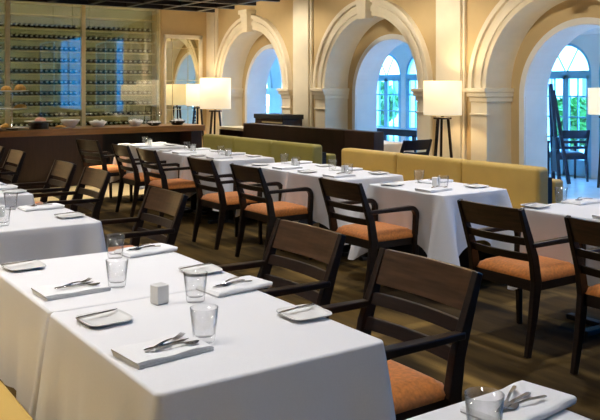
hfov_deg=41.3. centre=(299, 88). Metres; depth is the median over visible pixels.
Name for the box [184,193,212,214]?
dining table
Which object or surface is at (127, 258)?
tumbler
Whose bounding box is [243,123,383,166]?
wall
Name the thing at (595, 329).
dining table
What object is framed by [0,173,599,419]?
floor
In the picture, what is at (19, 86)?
pastry
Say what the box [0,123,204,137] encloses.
countertop
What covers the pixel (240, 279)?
butter knife
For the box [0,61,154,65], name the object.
shelf
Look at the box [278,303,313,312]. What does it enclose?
butter knife
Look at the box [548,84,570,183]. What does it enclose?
easel
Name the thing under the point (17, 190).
plate
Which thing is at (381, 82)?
tree
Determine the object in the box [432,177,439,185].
block
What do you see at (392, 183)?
plate
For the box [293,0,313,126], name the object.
trim
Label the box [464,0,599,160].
trim
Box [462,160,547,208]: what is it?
cushion
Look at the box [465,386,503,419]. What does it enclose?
tumbler
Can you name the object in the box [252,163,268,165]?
plate
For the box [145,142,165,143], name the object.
napkin
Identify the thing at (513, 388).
fork
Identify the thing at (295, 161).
block
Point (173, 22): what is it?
wall
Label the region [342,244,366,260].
dining table
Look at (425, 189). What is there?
napkin
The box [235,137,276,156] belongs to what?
cushion
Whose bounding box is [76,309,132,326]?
plate
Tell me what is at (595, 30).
ceiling
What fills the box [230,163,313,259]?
dining chair
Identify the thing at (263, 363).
tablecloth
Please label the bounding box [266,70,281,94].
window
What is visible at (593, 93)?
tripod floor lamp
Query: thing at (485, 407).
napkin
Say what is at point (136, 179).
dining chair
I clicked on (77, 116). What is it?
shelf
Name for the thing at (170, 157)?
tablecloth
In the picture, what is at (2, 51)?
shelf
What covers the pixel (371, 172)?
plate
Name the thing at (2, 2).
shelf
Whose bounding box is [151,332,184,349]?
fork
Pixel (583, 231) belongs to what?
dining chair
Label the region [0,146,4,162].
dining chair
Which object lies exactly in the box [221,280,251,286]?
spoon
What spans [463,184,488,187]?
plate
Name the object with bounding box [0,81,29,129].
cake stand
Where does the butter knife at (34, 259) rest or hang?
on the plate at (34, 264)
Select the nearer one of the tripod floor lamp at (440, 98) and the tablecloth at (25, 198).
the tablecloth at (25, 198)
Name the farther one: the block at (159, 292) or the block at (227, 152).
the block at (227, 152)
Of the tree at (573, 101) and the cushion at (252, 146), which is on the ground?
the tree at (573, 101)
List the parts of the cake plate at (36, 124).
plate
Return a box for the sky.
[380,46,588,122]
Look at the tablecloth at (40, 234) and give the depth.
4.53 m
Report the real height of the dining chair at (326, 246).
0.857 m
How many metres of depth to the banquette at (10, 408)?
2.67 m
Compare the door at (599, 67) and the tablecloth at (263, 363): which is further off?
the door at (599, 67)
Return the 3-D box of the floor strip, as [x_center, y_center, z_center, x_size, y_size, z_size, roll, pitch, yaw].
[-5.577,1.528,10.134,10.300,0.004,1.520,0,0,-35]
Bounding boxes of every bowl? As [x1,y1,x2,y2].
[61,119,79,127]
[89,120,106,126]
[128,119,143,125]
[147,121,161,125]
[169,118,184,124]
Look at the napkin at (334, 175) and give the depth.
7.00 m
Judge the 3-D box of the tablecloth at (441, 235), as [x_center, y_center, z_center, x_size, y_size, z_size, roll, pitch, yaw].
[1.074,1.085,6.325,1.041,0.610,1.201,0,0,-35]
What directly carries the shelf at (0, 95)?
attached to the wine cabinet at (82, 16)
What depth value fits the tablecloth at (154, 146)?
10.69 m
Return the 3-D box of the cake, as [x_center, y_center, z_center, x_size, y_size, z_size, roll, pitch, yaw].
[-4.077,0.484,12.489,0.180,0.073,0.180,0,0,-35]
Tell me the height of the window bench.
0.750 m
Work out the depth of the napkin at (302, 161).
8.23 m
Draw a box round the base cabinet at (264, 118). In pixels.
[254,113,303,125]
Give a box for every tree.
[380,81,397,125]
[556,95,585,150]
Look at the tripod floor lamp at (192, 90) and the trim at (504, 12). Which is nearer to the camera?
the trim at (504, 12)
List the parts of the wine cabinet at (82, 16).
post, post, post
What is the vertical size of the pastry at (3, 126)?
0.073 m
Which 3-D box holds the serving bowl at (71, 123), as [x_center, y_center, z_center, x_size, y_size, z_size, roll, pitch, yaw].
[-3.693,0.565,12.777,0.310,0.130,0.310,0,0,-35]
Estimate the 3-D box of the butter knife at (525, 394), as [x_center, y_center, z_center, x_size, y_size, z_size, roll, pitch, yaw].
[0.512,0.753,1.910,0.160,0.006,0.014,0,0,-45]
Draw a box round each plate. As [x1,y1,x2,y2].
[2,189,26,192]
[3,260,45,270]
[25,120,52,128]
[54,212,84,217]
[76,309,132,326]
[178,264,222,274]
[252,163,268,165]
[276,304,331,320]
[298,170,317,172]
[316,164,333,166]
[368,171,388,173]
[380,182,403,185]
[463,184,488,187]
[520,203,550,207]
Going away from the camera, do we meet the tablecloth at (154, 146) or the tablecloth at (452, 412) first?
the tablecloth at (452, 412)
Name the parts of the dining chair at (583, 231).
leg, panel, rail, rail, seat frame, seat, armrest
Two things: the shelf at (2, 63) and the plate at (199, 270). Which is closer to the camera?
the plate at (199, 270)
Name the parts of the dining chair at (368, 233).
leg, panel, rail, rail, armrest, leg, seat, seat frame, armrest, leg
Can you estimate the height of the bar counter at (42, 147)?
0.900 m
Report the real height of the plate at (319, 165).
0.015 m
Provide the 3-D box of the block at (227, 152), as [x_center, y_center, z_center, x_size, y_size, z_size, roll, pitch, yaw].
[-0.828,0.744,9.141,0.050,0.070,0.050,0,0,-42]
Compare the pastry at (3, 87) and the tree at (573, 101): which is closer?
the pastry at (3, 87)
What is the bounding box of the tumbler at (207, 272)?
[184,272,207,302]
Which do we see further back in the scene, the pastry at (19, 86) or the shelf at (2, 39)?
the shelf at (2, 39)
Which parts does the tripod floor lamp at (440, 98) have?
leg, leg, plate, lamp shade, leg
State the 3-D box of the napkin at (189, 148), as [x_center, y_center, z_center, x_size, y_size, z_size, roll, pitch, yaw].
[-1.288,0.768,10.111,0.258,0.023,0.160,0,0,-35]
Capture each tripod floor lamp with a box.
[186,84,203,138]
[200,78,230,133]
[423,81,461,157]
[588,88,599,187]
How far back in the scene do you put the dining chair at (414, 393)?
2.99 m
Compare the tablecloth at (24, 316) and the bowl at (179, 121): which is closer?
the tablecloth at (24, 316)
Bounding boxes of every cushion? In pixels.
[203,134,236,151]
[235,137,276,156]
[271,141,321,163]
[341,148,402,173]
[397,153,466,182]
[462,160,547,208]
[476,240,490,245]
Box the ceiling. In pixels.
[397,27,599,46]
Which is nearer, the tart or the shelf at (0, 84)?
the tart
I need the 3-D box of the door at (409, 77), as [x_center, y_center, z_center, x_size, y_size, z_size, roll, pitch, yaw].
[2.626,0.366,16.895,0.070,2.327,1.054,0,0,-35]
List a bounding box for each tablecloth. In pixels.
[0,183,34,207]
[0,207,106,264]
[0,251,236,419]
[35,290,395,419]
[110,143,187,189]
[150,149,232,178]
[182,153,274,210]
[235,162,340,216]
[285,169,403,244]
[348,179,513,265]
[384,140,413,152]
[405,390,590,419]
[507,203,599,289]
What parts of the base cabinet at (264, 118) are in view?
handle rail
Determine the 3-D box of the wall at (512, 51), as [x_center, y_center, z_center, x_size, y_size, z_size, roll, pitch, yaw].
[3.560,-0.270,9.733,0.900,3.600,18.000,0,0,-35]
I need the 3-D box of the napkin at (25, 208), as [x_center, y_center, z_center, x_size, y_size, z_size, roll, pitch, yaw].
[-1.679,0.768,5.157,0.258,0.023,0.160,0,0,-38]
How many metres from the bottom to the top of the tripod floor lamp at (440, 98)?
1.631 m
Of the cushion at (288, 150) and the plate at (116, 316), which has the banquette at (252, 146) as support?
the cushion at (288, 150)
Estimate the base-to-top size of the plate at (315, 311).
0.015 m
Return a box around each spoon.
[63,282,99,287]
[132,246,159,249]
[155,340,198,348]
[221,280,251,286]
[502,395,546,409]
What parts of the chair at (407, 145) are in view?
leg, rail, panel, leg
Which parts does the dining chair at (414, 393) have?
armrest, leg, rail, rail, seat, seat frame, panel, armrest, leg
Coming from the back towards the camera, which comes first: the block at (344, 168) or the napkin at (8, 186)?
the block at (344, 168)
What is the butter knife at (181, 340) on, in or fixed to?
on the napkin at (134, 355)
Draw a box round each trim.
[206,9,217,133]
[213,9,292,134]
[245,44,273,122]
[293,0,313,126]
[310,0,432,155]
[352,34,407,129]
[436,0,466,158]
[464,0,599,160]
[519,17,599,164]
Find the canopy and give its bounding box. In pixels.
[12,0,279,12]
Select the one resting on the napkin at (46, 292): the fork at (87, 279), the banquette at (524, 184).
the fork at (87, 279)
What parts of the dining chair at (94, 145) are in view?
leg, panel, rail, rail, armrest, leg, seat, leg, seat frame, leg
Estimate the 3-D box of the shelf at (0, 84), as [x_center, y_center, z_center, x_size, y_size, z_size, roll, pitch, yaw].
[-4.858,-0.069,15.193,4.500,0.022,0.300,0,0,-35]
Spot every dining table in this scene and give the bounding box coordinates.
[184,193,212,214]
[208,210,248,224]
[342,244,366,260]
[566,313,599,336]
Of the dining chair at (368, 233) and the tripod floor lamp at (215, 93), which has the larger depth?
the tripod floor lamp at (215, 93)
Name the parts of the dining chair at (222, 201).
leg, panel, rail, rail, leg, armrest, seat frame, seat, leg, armrest, leg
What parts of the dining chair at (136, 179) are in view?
leg, panel, rail, rail, leg, seat frame, seat, armrest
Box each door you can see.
[377,54,400,141]
[406,56,416,152]
[547,43,590,178]
[599,67,599,149]
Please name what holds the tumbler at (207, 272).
on the tablecloth at (263, 363)
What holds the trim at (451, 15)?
attached to the wall at (512, 51)
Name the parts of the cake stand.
plate, plate, plate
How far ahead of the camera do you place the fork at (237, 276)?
3.10 m
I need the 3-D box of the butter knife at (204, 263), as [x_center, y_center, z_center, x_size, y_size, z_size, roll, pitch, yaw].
[-0.450,0.758,3.397,0.160,0.006,0.014,0,0,-39]
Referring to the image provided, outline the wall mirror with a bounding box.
[164,34,202,124]
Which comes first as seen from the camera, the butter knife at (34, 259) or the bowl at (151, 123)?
the butter knife at (34, 259)
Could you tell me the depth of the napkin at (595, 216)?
4.75 m
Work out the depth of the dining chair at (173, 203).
5.22 m
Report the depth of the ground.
26.17 m
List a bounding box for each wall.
[152,10,205,147]
[218,0,599,167]
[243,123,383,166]
[269,34,599,178]
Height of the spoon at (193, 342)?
0.010 m
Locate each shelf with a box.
[0,0,154,10]
[0,12,154,21]
[0,26,154,34]
[0,37,154,43]
[0,49,154,54]
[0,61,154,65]
[0,73,154,75]
[0,84,154,85]
[0,95,154,96]
[0,104,154,107]
[0,114,154,118]
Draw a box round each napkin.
[0,184,17,189]
[17,203,64,211]
[31,279,110,300]
[111,333,213,369]
[114,243,177,257]
[129,144,151,146]
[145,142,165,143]
[172,151,196,153]
[187,148,209,149]
[196,275,272,296]
[206,156,232,159]
[221,152,245,154]
[272,165,302,169]
[284,160,311,163]
[323,173,355,177]
[332,167,362,170]
[415,186,452,192]
[418,178,452,183]
[460,380,576,419]
[561,197,599,204]
[592,214,599,218]
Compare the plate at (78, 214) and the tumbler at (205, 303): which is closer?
the tumbler at (205, 303)
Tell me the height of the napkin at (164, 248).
0.023 m
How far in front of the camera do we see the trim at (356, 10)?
12.35 m
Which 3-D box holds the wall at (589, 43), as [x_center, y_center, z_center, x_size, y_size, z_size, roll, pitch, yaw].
[2.280,-0.170,17.592,0.300,3.400,17.600,0,0,-35]
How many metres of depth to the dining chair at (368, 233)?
5.89 m
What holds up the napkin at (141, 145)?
on the tablecloth at (154, 146)
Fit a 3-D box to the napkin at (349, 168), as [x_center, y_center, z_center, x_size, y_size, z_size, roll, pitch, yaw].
[0.452,0.768,7.582,0.258,0.023,0.160,0,0,-35]
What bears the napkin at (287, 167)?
on the tablecloth at (271, 175)
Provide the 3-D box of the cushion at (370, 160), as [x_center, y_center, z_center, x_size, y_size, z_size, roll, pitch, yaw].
[0.743,0.885,8.226,0.150,0.490,0.882,0,0,-35]
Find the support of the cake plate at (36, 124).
on the bar counter at (42, 147)
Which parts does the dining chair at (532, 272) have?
leg, panel, rail, rail, armrest, leg, seat, seat frame, leg, armrest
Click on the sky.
(566, 56)
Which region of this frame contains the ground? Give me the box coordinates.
[266,106,583,152]
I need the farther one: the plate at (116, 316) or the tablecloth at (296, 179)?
the tablecloth at (296, 179)
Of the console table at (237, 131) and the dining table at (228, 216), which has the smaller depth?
the dining table at (228, 216)
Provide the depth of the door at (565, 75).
13.78 m
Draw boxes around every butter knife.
[1,259,35,265]
[76,309,115,318]
[144,338,188,350]
[180,263,210,268]
[214,279,244,286]
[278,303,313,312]
[496,392,530,411]
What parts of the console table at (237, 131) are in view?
frame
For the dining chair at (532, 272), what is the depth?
4.68 m
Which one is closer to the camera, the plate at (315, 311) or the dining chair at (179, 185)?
the plate at (315, 311)
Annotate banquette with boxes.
[0,381,32,419]
[187,134,335,223]
[319,148,562,268]
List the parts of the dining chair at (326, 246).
armrest, leg, rail, armrest, rail, panel, leg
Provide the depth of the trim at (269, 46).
16.40 m
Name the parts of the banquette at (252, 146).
frame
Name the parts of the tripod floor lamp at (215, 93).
leg, leg, lamp shade, leg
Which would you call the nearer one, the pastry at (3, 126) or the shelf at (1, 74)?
the pastry at (3, 126)
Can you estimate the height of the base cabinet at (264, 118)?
1.080 m
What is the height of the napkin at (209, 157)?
0.023 m
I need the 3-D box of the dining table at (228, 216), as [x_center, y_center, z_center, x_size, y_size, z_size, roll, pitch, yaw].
[-0.819,1.157,9.129,0.670,0.745,0.840,0,0,-35]
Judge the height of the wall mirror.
2.090 m
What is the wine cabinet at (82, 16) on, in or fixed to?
on the floor
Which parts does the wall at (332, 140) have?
panel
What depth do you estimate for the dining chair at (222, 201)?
7.74 m
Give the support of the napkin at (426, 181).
on the tablecloth at (441, 235)
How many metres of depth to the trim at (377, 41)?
13.38 m
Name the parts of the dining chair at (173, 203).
armrest, seat, armrest, leg, rail, rail, panel, leg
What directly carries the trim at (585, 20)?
attached to the wall at (512, 51)
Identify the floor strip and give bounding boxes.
[24,183,143,201]
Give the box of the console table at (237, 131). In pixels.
[217,126,242,136]
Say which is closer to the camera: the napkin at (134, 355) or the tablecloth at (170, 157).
the napkin at (134, 355)
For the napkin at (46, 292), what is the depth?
3.01 m
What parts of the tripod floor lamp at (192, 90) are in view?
lamp shade, leg, leg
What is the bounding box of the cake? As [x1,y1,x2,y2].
[35,117,45,120]
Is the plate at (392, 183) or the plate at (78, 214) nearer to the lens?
the plate at (78, 214)
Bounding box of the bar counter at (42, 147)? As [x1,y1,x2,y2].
[0,123,204,188]
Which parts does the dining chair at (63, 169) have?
armrest, armrest, leg, rail, panel, leg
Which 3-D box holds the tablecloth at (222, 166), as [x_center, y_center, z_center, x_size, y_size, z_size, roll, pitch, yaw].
[-0.798,1.047,9.095,0.862,0.534,0.972,0,0,-35]
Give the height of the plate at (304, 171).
0.015 m
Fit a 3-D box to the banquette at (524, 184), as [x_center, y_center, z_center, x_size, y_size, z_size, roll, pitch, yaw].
[1.172,1.085,7.470,0.680,0.890,2.612,0,0,-35]
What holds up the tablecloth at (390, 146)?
on the dining table
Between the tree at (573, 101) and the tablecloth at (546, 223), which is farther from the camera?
the tree at (573, 101)
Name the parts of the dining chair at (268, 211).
leg, panel, rail, rail, armrest, leg, seat frame, seat, armrest, leg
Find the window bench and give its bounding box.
[377,127,416,151]
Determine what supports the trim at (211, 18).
attached to the wall at (512, 51)
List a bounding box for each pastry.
[1,86,10,89]
[1,124,10,128]
[14,84,25,89]
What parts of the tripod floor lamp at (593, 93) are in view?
lamp shade, leg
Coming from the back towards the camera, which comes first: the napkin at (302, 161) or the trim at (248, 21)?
the trim at (248, 21)
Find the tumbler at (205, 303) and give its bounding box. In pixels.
[190,303,217,342]
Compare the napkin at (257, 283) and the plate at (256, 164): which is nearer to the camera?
the napkin at (257, 283)
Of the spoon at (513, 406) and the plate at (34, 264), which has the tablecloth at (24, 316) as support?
the plate at (34, 264)
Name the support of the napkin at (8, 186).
on the tablecloth at (25, 198)
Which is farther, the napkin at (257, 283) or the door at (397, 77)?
the door at (397, 77)
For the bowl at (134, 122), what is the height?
0.125 m
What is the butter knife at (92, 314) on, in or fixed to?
on the plate at (116, 316)
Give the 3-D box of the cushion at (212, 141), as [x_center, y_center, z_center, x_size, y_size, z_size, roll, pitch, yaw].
[-1.062,0.885,10.849,0.150,0.490,0.872,0,0,-35]
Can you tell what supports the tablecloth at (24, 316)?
on the dining table
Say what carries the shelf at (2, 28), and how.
attached to the wine cabinet at (82, 16)
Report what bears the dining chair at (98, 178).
on the floor
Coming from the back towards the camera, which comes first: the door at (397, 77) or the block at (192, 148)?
the door at (397, 77)
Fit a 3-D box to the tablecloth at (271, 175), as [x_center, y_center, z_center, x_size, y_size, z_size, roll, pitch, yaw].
[-0.086,1.047,8.025,0.889,0.534,0.926,0,0,-35]
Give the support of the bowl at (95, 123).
on the bar counter at (42, 147)
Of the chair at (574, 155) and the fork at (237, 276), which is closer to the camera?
the fork at (237, 276)
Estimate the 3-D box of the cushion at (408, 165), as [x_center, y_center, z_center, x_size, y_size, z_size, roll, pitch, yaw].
[1.242,0.885,7.500,0.150,0.490,0.862,0,0,-35]
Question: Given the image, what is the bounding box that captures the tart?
[14,104,26,108]
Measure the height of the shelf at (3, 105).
0.022 m
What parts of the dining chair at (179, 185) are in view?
leg, panel, rail, rail, leg, armrest, seat, seat frame, armrest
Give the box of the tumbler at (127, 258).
[106,258,127,287]
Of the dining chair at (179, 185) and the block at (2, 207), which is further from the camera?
the dining chair at (179, 185)
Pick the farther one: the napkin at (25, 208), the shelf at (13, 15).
the shelf at (13, 15)
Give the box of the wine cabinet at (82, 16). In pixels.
[0,0,159,127]
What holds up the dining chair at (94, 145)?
on the floor
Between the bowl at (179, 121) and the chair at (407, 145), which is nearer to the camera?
the chair at (407, 145)
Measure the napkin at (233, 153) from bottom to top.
0.023 m
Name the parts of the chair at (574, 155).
leg, armrest, seat frame, seat, rail, leg, panel, rail, leg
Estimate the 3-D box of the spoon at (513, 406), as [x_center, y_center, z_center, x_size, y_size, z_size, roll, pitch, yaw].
[0.540,0.751,1.907,0.142,0.010,0.031,0,0,-30]
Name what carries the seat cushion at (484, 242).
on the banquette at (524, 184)
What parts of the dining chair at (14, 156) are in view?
leg, rail, armrest, rail, panel, leg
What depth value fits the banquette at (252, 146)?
9.65 m
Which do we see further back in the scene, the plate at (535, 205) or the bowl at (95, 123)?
the bowl at (95, 123)
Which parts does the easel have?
leg, leg, leg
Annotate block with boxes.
[0,204,4,216]
[150,282,168,304]
[190,145,195,150]
[225,150,230,155]
[291,159,297,165]
[341,165,347,172]
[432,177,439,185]
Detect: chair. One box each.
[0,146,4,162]
[0,149,25,182]
[8,160,76,206]
[31,167,110,219]
[75,139,132,203]
[99,186,187,251]
[111,143,165,216]
[136,148,200,227]
[187,156,261,249]
[216,218,345,318]
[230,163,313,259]
[318,177,418,298]
[320,248,482,419]
[400,139,431,155]
[457,199,585,358]
[547,130,589,181]
[564,215,599,374]
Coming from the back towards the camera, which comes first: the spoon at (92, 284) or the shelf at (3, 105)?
the shelf at (3, 105)
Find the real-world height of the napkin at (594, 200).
0.023 m
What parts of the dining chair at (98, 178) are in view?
armrest, armrest, leg, rail, rail, panel, leg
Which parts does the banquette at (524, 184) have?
frame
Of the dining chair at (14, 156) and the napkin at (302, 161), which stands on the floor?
the dining chair at (14, 156)
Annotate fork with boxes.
[59,278,91,287]
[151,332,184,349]
[218,276,238,285]
[499,385,515,408]
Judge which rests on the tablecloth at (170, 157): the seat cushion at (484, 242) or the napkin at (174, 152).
the napkin at (174, 152)
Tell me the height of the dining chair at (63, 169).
0.857 m

